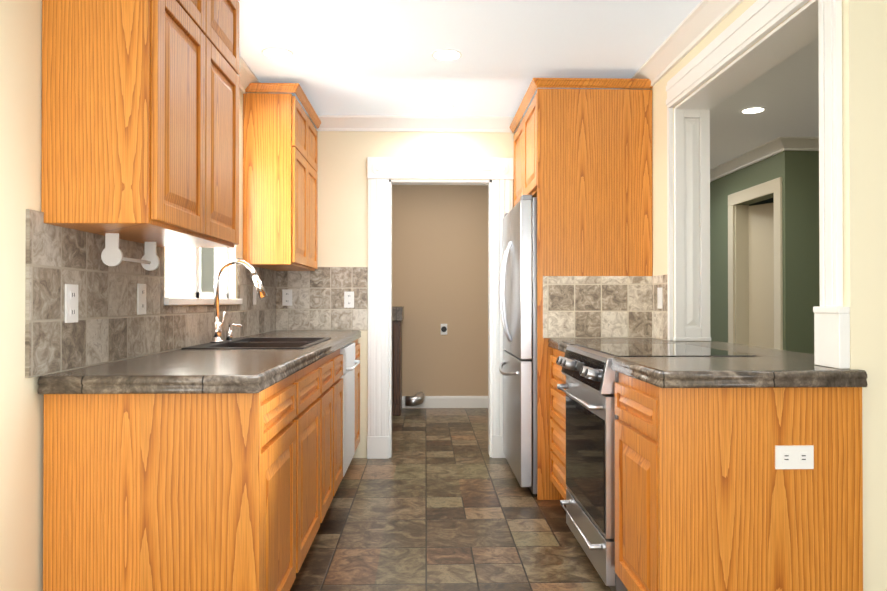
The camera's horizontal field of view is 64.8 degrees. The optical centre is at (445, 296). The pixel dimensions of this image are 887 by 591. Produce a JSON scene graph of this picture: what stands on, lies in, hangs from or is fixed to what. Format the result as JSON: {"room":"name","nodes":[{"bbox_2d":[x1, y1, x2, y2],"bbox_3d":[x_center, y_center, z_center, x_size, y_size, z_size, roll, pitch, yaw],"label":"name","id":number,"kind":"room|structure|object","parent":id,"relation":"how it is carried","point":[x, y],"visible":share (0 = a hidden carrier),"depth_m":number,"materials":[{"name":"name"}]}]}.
{"room":"kitchen","nodes":[
{"label":"kitchen","id":0,"kind":"room"},
{"bbox_2d":[0,0,265,590],"bbox_3d":[-1.173,-0.090,1.236,0.120,2.440,7.770,0,0,-2],"label":"wall","id":1,"kind":"structure","parent":0,"point":[21,469],"depth_m":1.85,"materials":[{"name":"beige paint"}]},
{"bbox_2d":[41,0,239,247],"bbox_3d":[-0.969,-0.733,2.407,0.348,1.062,0.950,0,0,-2],"label":"upper cabinet","id":2,"kind":"object","parent":1,"relation":"attached to","point":[140,121],"visible":1,"depth_m":1.97,"materials":[{"name":"brown wood"}]},
{"bbox_2d":[101,233,159,270],"bbox_3d":[-1.064,-0.148,2.380,0.064,0.104,0.324,0,0,-2],"label":"paper towel holder","id":3,"kind":"object","parent":2,"relation":"attached to","point":[111,254],"visible":1,"depth_m":2.22,"materials":[{"name":"white plastic"}]},
{"bbox_2d":[25,209,275,377],"bbox_3d":[-1.169,0.003,3.441,0.010,0.455,3.118,0,0,-2],"label":"tile backsplash","id":4,"kind":"structure","parent":1,"relation":"attached to","point":[110,325],"depth_m":2.31,"materials":[{"name":"grey tile"}]},
{"bbox_2d":[65,284,77,322],"bbox_3d":[-1.122,0.021,2.102,0.008,0.115,0.070,0,0,-2],"label":"outlet","id":5,"kind":"object","parent":4,"relation":"attached to","point":[71,303],"visible":1,"depth_m":2.09,"materials":[{"name":"white plastic"}]},
{"bbox_2d":[137,284,145,314],"bbox_3d":[-1.136,0.010,2.622,0.008,0.115,0.070,0,0,-2],"label":"outlet","id":6,"kind":"object","parent":4,"relation":"attached to","point":[141,299],"visible":1,"depth_m":2.61,"materials":[{"name":"white plastic"}]},
{"bbox_2d":[253,286,255,304],"bbox_3d":[-1.184,-0.008,4.351,0.008,0.115,0.070,0,0,-2],"label":"light switch","id":7,"kind":"object","parent":4,"relation":"attached to","point":[254,295],"visible":0.94,"depth_m":4.33,"materials":[{"name":"white plastic"}]},
{"bbox_2d":[164,245,235,298],"bbox_3d":[-1.233,-0.427,3.428,0.120,0.895,1.090,0,0,-2],"label":"window","id":8,"kind":"structure","parent":1,"relation":"in","point":[191,269],"depth_m":3.45,"materials":[{"name":"white"}]},
{"bbox_2d":[164,298,241,304],"bbox_3d":[-1.218,0.025,3.425,0.150,0.032,1.150,0,0,-2],"label":"window sill","id":9,"kind":"structure","parent":1,"relation":"attached to","point":[190,301],"depth_m":3.22,"materials":[{"name":"white wood"}]},
{"bbox_2d":[238,54,260,93],"bbox_3d":[-1.071,-1.263,1.248,0.085,0.095,7.530,0,0,-2],"label":"crown molding","id":10,"kind":"structure","parent":1,"relation":"attached to","point":[246,75],"depth_m":3.99,"materials":[{"name":"white wood"}]},
{"bbox_2d":[243,83,320,270],"bbox_3d":[-1.036,-0.717,4.562,0.333,1.062,0.950,0,0,-2],"label":"upper cabinet","id":11,"kind":"object","parent":1,"relation":"attached to","point":[280,182],"visible":0.94,"depth_m":4.12,"materials":[{"name":"brown wood"}]},
{"bbox_2d":[201,248,213,291],"bbox_3d":[-3.139,-0.071,3.958,0.120,2.440,13.080,0,0,-2],"label":"wall","id":12,"kind":"structure","parent":0,"point":[207,269],"depth_m":9.48,"materials":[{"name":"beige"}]},
{"bbox_2d":[317,131,515,457],"bbox_3d":[-0.034,-0.062,5.094,2.370,2.440,0.120,0,0,-2],"label":"wall","id":13,"kind":"structure","parent":0,"point":[342,202],"depth_m":5.02,"materials":[{"name":"beige paint"}]},
{"bbox_2d":[276,267,367,329],"bbox_3d":[-0.882,0.015,5.005,0.650,0.455,0.010,0,0,-2],"label":"tile backsplash","id":14,"kind":"structure","parent":13,"relation":"attached to","point":[318,298],"depth_m":5.00,"materials":[{"name":"grey tile"}]},
{"bbox_2d":[282,289,291,305],"bbox_3d":[-1.127,0.007,4.989,0.070,0.115,0.008,0,0,-2],"label":"outlet","id":15,"kind":"object","parent":14,"relation":"attached to","point":[286,297],"visible":1,"depth_m":4.99,"materials":[{"name":"white plastic"}]},
{"bbox_2d":[344,292,353,307],"bbox_3d":[-0.687,0.022,5.001,0.070,0.115,0.008,0,0,-2],"label":"outlet","id":16,"kind":"object","parent":14,"relation":"attached to","point":[348,299],"visible":1,"depth_m":5.00,"materials":[{"name":"white plastic"}]},
{"bbox_2d":[307,115,523,131],"bbox_3d":[-0.031,-1.236,5.000,2.190,0.095,0.085,0,0,-2],"label":"crown molding","id":17,"kind":"structure","parent":13,"relation":"attached to","point":[375,123],"depth_m":4.99,"materials":[{"name":"white wood"}]},
{"bbox_2d":[389,179,491,457],"bbox_3d":[-0.035,0.158,5.095,0.745,2.000,0.125,0,0,-2],"label":"liner","id":18,"kind":"object","parent":13,"relation":"attached to","point":[439,182],"visible":0.95,"depth_m":5.05,"materials":[{"name":"white wood"}]},
{"bbox_2d":[367,157,513,458],"bbox_3d":[-0.032,0.079,5.010,1.049,2.156,0.046,0,0,-2],"label":"door frame","id":19,"kind":"structure","parent":13,"relation":"attached to","point":[382,171],"depth_m":5.00,"materials":[{"name":"white wood"}]},
{"bbox_2d":[392,185,487,395],"bbox_3d":[0.021,-0.045,7.446,2.130,2.440,0.120,0,0,-2],"label":"wall","id":20,"kind":"structure","parent":0,"point":[439,255],"depth_m":7.37,"materials":[{"name":"beige paint"}]},
{"bbox_2d":[405,392,424,405],"bbox_3d":[-0.308,1.064,7.248,0.202,0.123,0.239,0,0,-2],"label":"vent duct","id":21,"kind":"object","parent":20,"relation":"attached to","point":[418,398],"visible":1,"depth_m":7.15,"materials":[{"name":"silver metal"}]},
{"bbox_2d":[441,324,446,334],"bbox_3d":[-0.012,0.344,7.377,0.070,0.115,0.012,0,0,-2],"label":"outlet","id":22,"kind":"object","parent":20,"relation":"attached to","point":[443,329],"visible":1,"depth_m":7.38,"materials":[{"name":"white plastic"}]},
{"bbox_2d":[402,396,487,407],"bbox_3d":[0.038,1.112,7.371,2.100,0.125,0.014,0,0,-2],"label":"baseboard","id":23,"kind":"structure","parent":20,"relation":"attached to","point":[455,402],"depth_m":7.36,"materials":[{"name":"white wood"}]},
{"bbox_2d":[290,408,611,590],"bbox_3d":[1.001,1.180,4.003,8.400,0.060,13.200,0,0,-2],"label":"floor","id":24,"kind":"structure","parent":0,"point":[440,499],"depth_m":3.48,"materials":[{"name":"tile"}]},
{"bbox_2d":[43,367,301,590],"bbox_3d":[-0.829,0.704,2.245,0.598,0.865,0.580,0,0,-2],"label":"base cabinet","id":25,"kind":"object","parent":24,"relation":"on","point":[215,463],"depth_m":1.96,"materials":[{"name":"brown wood"}]},
{"bbox_2d":[38,331,360,394],"bbox_3d":[-0.861,0.256,3.463,0.604,0.050,3.068,0,0,-2],"label":"countertop","id":26,"kind":"structure","parent":25,"relation":"on","point":[242,365],"depth_m":2.15,"materials":[{"name":"grey stone"}]},
{"bbox_2d":[181,337,330,348],"bbox_3d":[-0.887,0.328,3.457,0.525,0.206,0.880,0,0,-2],"label":"sink basin","id":27,"kind":"object","parent":26,"relation":"in","point":[255,342],"depth_m":3.44,"materials":[{"name":"black"}]},
{"bbox_2d":[302,355,325,563],"bbox_3d":[-0.846,0.709,2.825,0.598,0.865,0.580,0,0,-2],"label":"base cabinet","id":28,"kind":"object","parent":24,"relation":"on","point":[314,374],"depth_m":2.93,"materials":[{"name":"brown wood"}]},
{"bbox_2d":[326,347,337,512],"bbox_3d":[-0.860,0.712,3.330,0.598,0.865,0.430,0,0,-2],"label":"base cabinet","id":29,"kind":"object","parent":24,"relation":"on","point":[331,356],"depth_m":3.51,"materials":[{"name":"brown wood"}]},
{"bbox_2d":[338,343,345,486],"bbox_3d":[-0.871,0.716,3.758,0.598,0.865,0.427,0,0,-2],"label":"base cabinet","id":30,"kind":"object","parent":24,"relation":"on","point":[340,356],"depth_m":3.85,"materials":[{"name":"brown wood"}]},
{"bbox_2d":[340,342,359,476],"bbox_3d":[-0.853,0.712,4.280,0.627,0.839,0.606,0,0,-2],"label":"dishwasher","id":31,"kind":"object","parent":30,"relation":"in","point":[347,351],"visible":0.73,"depth_m":4.22,"materials":[{"name":"white metal"}]},
{"bbox_2d":[354,335,360,450],"bbox_3d":[-0.900,0.723,4.794,0.598,0.865,0.414,0,0,-2],"label":"base cabinet","id":32,"kind":"object","parent":24,"relation":"on","point":[357,345],"depth_m":4.81,"materials":[{"name":"brown wood"}]},
{"bbox_2d":[392,306,403,415],"bbox_3d":[-0.729,0.637,7.100,0.608,1.070,0.518,0,0,-2],"label":"laundry cabinet","id":33,"kind":"object","parent":24,"relation":"on","point":[397,315],"visible":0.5,"depth_m":6.86,"materials":[{"name":"brown wood"}]},
{"bbox_2d":[499,195,536,496],"bbox_3d":[0.754,0.286,4.468,0.804,1.735,0.930,0,0,-2],"label":"fridge","id":34,"kind":"object","parent":24,"relation":"on","point":[518,293],"visible":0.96,"depth_m":4.01,"materials":[{"name":"silver metal"}]},
{"bbox_2d":[549,346,611,499],"bbox_3d":[0.892,0.715,3.660,0.593,0.866,0.574,0,0,-2],"label":"base cabinet","id":35,"kind":"object","parent":24,"relation":"on","point":[557,397],"depth_m":3.71,"materials":[{"name":"brown wood"}]},
{"bbox_2d":[552,338,691,349],"bbox_3d":[0.901,0.257,3.662,0.576,0.050,0.576,0,0,-2],"label":"countertop","id":36,"kind":"structure","parent":35,"relation":"on","point":[564,342],"depth_m":3.61,"materials":[{"name":"grey stone"}]},
{"bbox_2d":[509,78,652,499],"bbox_3d":[0.822,-0.038,4.493,0.688,2.382,1.121,0,0,-2],"label":"cabinet","id":37,"kind":"object","parent":24,"relation":"on","point":[583,166],"visible":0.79,"depth_m":3.97,"materials":[{"name":"brown wood"}]},
{"bbox_2d":[543,276,651,337],"bbox_3d":[0.867,0.059,3.958,0.629,0.350,0.010,0,0,-2],"label":"tile backsplash","id":38,"kind":"structure","parent":37,"relation":"attached to","point":[597,306],"depth_m":3.95,"materials":[{"name":"grey tile"}]},
{"bbox_2d":[556,344,754,590],"bbox_3d":[0.852,0.683,2.987,0.648,0.918,0.756,0,0,-2],"label":"range","id":39,"kind":"object","parent":24,"relation":"on","point":[592,377],"visible":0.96,"depth_m":2.80,"materials":[{"name":"silver metal"}]},
{"bbox_2d":[611,366,862,590],"bbox_3d":[0.940,0.705,2.347,0.615,0.866,0.516,0,0,-2],"label":"base cabinet","id":40,"kind":"object","parent":24,"relation":"on","point":[709,496],"depth_m":2.09,"materials":[{"name":"brown wood"}]},
{"bbox_2d":[612,354,867,389],"bbox_3d":[0.937,0.247,2.339,0.622,0.050,0.544,0,0,-2],"label":"countertop","id":41,"kind":"structure","parent":40,"relation":"on","point":[761,371],"depth_m":2.09,"materials":[{"name":"grey stone"}]},
{"bbox_2d":[775,445,813,468],"bbox_3d":[1.045,0.481,2.089,0.115,0.070,0.008,0,0,-2],"label":"outlet","id":42,"kind":"object","parent":40,"relation":"attached to","point":[794,456],"visible":1,"depth_m":2.09,"materials":[{"name":"white plastic"}]},
{"bbox_2d":[238,0,818,168],"bbox_3d":[1.001,-1.320,4.022,8.400,0.060,13.200,0,0,-2],"label":"ceiling","id":43,"kind":"structure","parent":0,"point":[361,57],"depth_m":3.76,"materials":[{"name":"white paint"}]},
{"bbox_2d":[261,47,293,58],"bbox_3d":[-0.891,-1.289,3.709,0.170,0.006,0.170,0,0,-2],"label":"recessed light","id":44,"kind":"object","parent":43,"relation":"in","point":[275,53],"visible":1,"depth_m":3.70,"materials":[{"name":"white"}]},
{"bbox_2d":[431,49,462,60],"bbox_3d":[0.009,-1.289,3.734,0.170,0.006,0.170,0,0,-2],"label":"recessed light","id":45,"kind":"object","parent":43,"relation":"in","point":[446,54],"visible":1,"depth_m":3.72,"materials":[{"name":"white"}]},
{"bbox_2d":[740,107,765,113],"bbox_3d":[2.120,-1.281,4.813,0.170,0.006,0.170,0,0,-2],"label":"recessed light","id":46,"kind":"object","parent":43,"relation":"in","point":[751,110],"visible":1,"depth_m":4.80,"materials":[{"name":"white"}]},
{"bbox_2d":[652,0,810,340],"bbox_3d":[1.284,-0.072,3.735,0.190,2.440,2.910,0,0,-2],"label":"wall","id":47,"kind":"structure","parent":0,"point":[659,94],"depth_m":3.82,"materials":[{"name":"beige paint"}]},
{"bbox_2d":[652,275,667,339],"bbox_3d":[1.181,0.058,3.824,0.010,0.350,0.293,0,0,-2],"label":"tile backsplash","id":48,"kind":"structure","parent":47,"relation":"attached to","point":[659,325],"depth_m":3.83,"materials":[{"name":"beige tile"}]},
{"bbox_2d":[657,287,662,308],"bbox_3d":[1.172,0.008,3.817,0.008,0.115,0.070,0,0,-2],"label":"light switch","id":49,"kind":"object","parent":48,"relation":"attached to","point":[659,298],"visible":1,"depth_m":3.80,"materials":[{"name":"white plastic"}]},
{"bbox_2d":[631,0,743,85],"bbox_3d":[1.151,-1.246,3.605,0.085,0.095,2.940,0,0,-2],"label":"crown molding","id":50,"kind":"structure","parent":47,"relation":"attached to","point":[703,19],"depth_m":3.35,"materials":[{"name":"white wood"}]},
{"bbox_2d":[674,0,818,340],"bbox_3d":[1.306,-0.383,2.957,0.190,1.217,1.391,0,0,-2],"label":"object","id":51,"kind":"structure","parent":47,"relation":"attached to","point":[792,34],"depth_m":3.63,"materials":[{"name":"white wood"}]},
{"bbox_2d":[666,0,849,368],"bbox_3d":[1.193,-0.455,2.906,0.038,1.361,1.549,0,0,-2],"label":"window frame","id":52,"kind":"structure","parent":47,"relation":"attached to","point":[754,23],"depth_m":2.23,"materials":[{"name":"white wood"}]},
{"bbox_2d":[710,151,801,352],"bbox_3d":[2.747,-0.040,8.162,0.120,2.440,5.000,0,0,-2],"label":"wall","id":53,"kind":"structure","parent":0,"point":[797,172],"depth_m":5.84,"materials":[{"name":"green paint"}]},
{"bbox_2d":[710,137,791,181],"bbox_3d":[2.663,-1.217,7.525,0.085,0.095,3.885,0,0,-2],"label":"crown molding","id":54,"kind":"structure","parent":53,"relation":"attached to","point":[773,147],"depth_m":6.13,"materials":[{"name":"white wood"}]},
{"bbox_2d":[728,177,782,349],"bbox_3d":[2.796,0.096,6.197,0.150,2.140,0.990,0,0,-2],"label":"door frame","id":55,"kind":"structure","parent":53,"relation":"attached to","point":[738,289],"depth_m":6.57,"materials":[{"name":"beige wood"}]},
{"bbox_2d":[748,203,773,348],"bbox_3d":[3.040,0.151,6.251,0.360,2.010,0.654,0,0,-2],"label":"door leaf","id":56,"kind":"structure","parent":53,"relation":"in","point":[761,266],"depth_m":6.45,"materials":[{"name":"beige wood"}]},
{"bbox_2d":[749,197,773,205],"bbox_3d":[3.547,-0.044,7.634,1.290,2.440,0.100,0,0,-2],"label":"wall","id":57,"kind":"structure","parent":0,"point":[770,200],"depth_m":7.58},
{"bbox_2d":[802,151,819,353],"bbox_3d":[4.019,-0.057,5.772,2.270,2.440,0.150,0,0,-2],"label":"wall","id":58,"kind":"structure","parent":0,"point":[810,159],"depth_m":5.67,"materials":[{"name":"green paint"}]},
{"bbox_2d":[788,137,818,150],"bbox_3d":[3.962,-1.231,5.661,2.390,0.095,0.085,0,0,-2],"label":"crown molding","id":59,"kind":"structure","parent":58,"relation":"attached to","point":[798,143],"depth_m":5.63,"materials":[{"name":"white wood"}]},
{"bbox_2d":[842,0,886,590],"bbox_3d":[3.241,-0.083,2.249,4.020,2.440,0.130,0,0,-2],"label":"wall","id":60,"kind":"structure","parent":0,"point":[864,87],"depth_m":2.13,"materials":[{"name":"beige paint"}]},
{"label":"outside","id":61,"kind":"structure","parent":0,"visible":0},
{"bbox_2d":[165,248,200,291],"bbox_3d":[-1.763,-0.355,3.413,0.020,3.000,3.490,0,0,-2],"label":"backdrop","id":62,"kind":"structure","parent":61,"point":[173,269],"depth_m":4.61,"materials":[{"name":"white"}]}
]}

